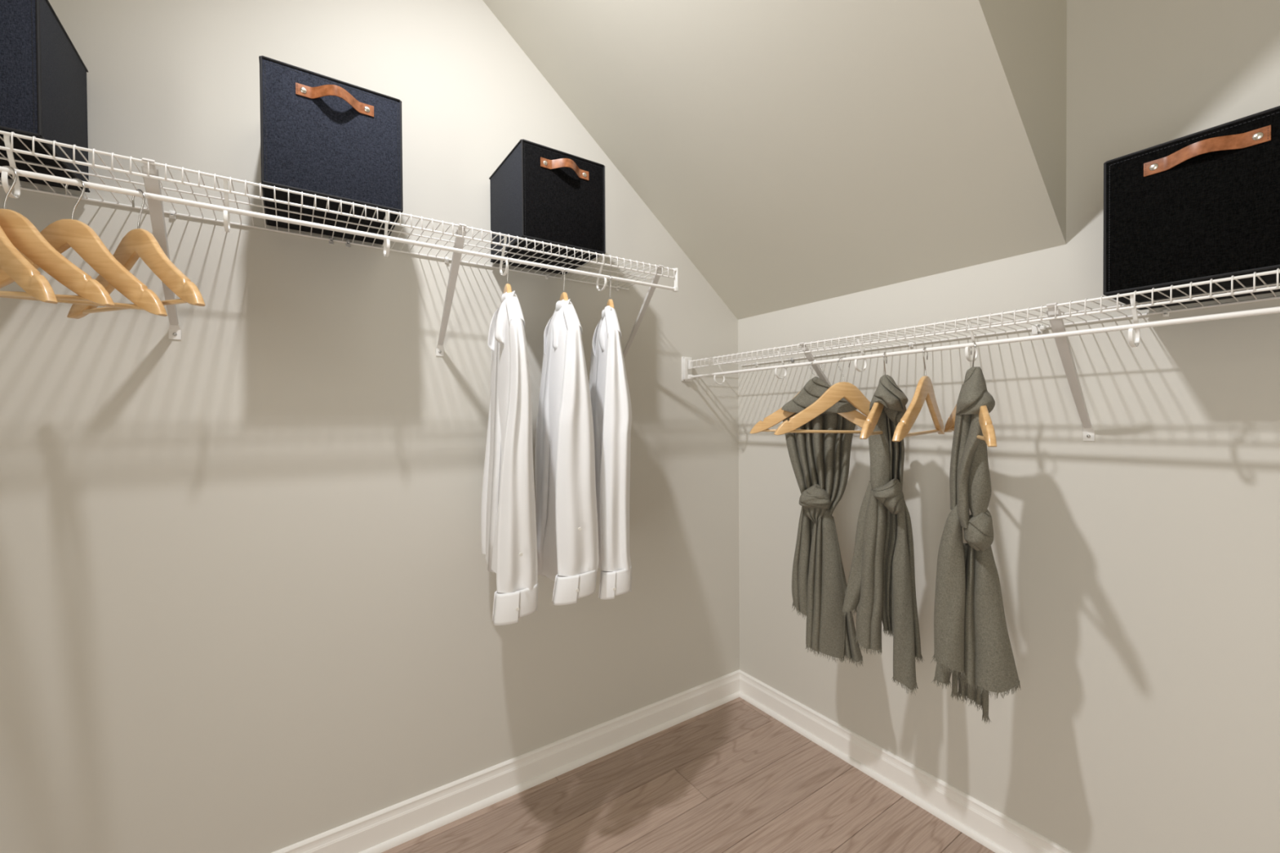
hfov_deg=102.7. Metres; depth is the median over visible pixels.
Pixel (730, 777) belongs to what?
floor
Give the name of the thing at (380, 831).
baseboard
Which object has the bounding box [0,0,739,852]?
wall
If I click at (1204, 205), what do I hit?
storage box
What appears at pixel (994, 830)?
baseboard
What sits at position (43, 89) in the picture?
storage box
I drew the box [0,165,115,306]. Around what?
wooden hanger
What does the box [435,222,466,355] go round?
bracket
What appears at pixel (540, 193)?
storage box
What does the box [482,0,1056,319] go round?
ceiling
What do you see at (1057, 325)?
shelf bracket
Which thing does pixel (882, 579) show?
scarf
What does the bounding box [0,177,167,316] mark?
wooden hanger
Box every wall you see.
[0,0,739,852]
[737,0,1279,852]
[965,0,1066,246]
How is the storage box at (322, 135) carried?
on the wire shelf at (5, 171)
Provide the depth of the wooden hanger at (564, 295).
1.51 m
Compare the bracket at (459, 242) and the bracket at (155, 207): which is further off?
the bracket at (459, 242)
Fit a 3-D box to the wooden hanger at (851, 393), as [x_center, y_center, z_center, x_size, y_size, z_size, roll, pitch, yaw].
[0.625,-0.093,1.581,0.430,0.244,0.026,1,1,-6]
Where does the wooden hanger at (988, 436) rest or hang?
hanging from the wire shelf at (1037, 330)
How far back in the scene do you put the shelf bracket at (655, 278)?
1.84 m
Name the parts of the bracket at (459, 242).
foot plate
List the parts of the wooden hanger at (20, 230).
arm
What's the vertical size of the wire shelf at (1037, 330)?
0.127 m
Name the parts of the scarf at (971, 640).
hanging panel, hanging panel, hanging panel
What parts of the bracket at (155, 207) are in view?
foot plate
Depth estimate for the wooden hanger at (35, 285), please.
0.86 m
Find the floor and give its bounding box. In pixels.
[382,697,995,852]
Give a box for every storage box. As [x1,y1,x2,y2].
[0,0,89,192]
[258,55,403,244]
[488,138,605,275]
[1102,105,1279,310]
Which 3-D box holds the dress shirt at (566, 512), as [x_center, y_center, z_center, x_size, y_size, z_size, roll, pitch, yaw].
[-0.246,0.043,1.525,0.140,0.836,0.476,-1,1,-21]
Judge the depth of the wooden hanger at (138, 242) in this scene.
0.99 m
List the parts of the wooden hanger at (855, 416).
arm, arm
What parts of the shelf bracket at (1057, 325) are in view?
foot plate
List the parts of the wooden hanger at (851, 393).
arm, arm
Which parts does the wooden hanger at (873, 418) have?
arm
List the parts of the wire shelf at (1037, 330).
hang rod, rail, rail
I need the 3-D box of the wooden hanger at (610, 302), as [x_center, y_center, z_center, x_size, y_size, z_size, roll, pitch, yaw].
[-0.101,-0.358,1.619,0.026,0.244,0.318,-1,1,-13]
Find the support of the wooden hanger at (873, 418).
hanging from the wire shelf at (1037, 330)
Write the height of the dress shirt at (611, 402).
0.852 m
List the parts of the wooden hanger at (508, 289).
arm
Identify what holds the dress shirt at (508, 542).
hanging from the wooden hanger at (508, 289)
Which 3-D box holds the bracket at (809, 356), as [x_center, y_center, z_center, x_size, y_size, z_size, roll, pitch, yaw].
[0.665,-0.123,1.786,0.312,0.316,0.026,-1,1,-34]
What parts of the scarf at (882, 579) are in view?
hanging panel, hanging panel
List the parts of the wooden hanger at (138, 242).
arm, arm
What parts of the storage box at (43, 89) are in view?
panel, panel, panel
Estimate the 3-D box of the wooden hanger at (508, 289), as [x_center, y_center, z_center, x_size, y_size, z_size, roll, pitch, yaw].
[-0.376,-0.354,1.429,0.026,0.244,0.318,-1,1,-23]
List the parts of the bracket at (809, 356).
foot plate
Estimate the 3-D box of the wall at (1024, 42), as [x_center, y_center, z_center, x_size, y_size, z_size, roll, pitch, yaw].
[0.494,-1.085,0.933,1.533,1.217,0.020,-1,1,-34]
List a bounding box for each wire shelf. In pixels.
[0,130,678,292]
[681,268,1279,384]
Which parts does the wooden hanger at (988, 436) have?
arm, arm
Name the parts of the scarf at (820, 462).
hanging panel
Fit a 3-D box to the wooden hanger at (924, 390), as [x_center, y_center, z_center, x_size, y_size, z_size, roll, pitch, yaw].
[0.763,-0.092,1.380,0.026,0.244,0.430,0,2,44]
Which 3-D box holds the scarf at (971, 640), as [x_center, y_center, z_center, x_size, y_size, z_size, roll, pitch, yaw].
[0.827,0.303,1.285,0.176,0.901,0.171,-1,1,-22]
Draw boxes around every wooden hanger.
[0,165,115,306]
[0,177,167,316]
[0,225,57,303]
[66,189,205,319]
[503,256,511,293]
[560,266,568,300]
[606,275,613,308]
[750,360,866,433]
[773,356,870,435]
[859,351,887,439]
[892,346,944,441]
[943,341,996,447]
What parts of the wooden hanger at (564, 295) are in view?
arm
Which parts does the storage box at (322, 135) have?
handle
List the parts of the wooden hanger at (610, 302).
arm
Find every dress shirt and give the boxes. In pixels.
[480,290,537,626]
[534,298,599,605]
[588,305,631,599]
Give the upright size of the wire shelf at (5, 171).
0.113 m
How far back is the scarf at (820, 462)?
1.64 m
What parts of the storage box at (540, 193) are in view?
panel, panel, panel, handle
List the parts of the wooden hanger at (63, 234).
arm, arm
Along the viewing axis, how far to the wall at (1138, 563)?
1.32 m
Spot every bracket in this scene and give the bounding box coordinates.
[141,157,181,339]
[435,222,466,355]
[622,264,663,359]
[799,342,859,435]
[1046,302,1094,440]
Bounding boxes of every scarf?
[781,377,863,667]
[838,374,924,695]
[931,366,1020,724]
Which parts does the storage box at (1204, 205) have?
handle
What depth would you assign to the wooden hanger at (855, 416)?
1.70 m
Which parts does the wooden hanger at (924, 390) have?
arm, arm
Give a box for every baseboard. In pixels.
[271,669,739,852]
[739,670,1073,852]

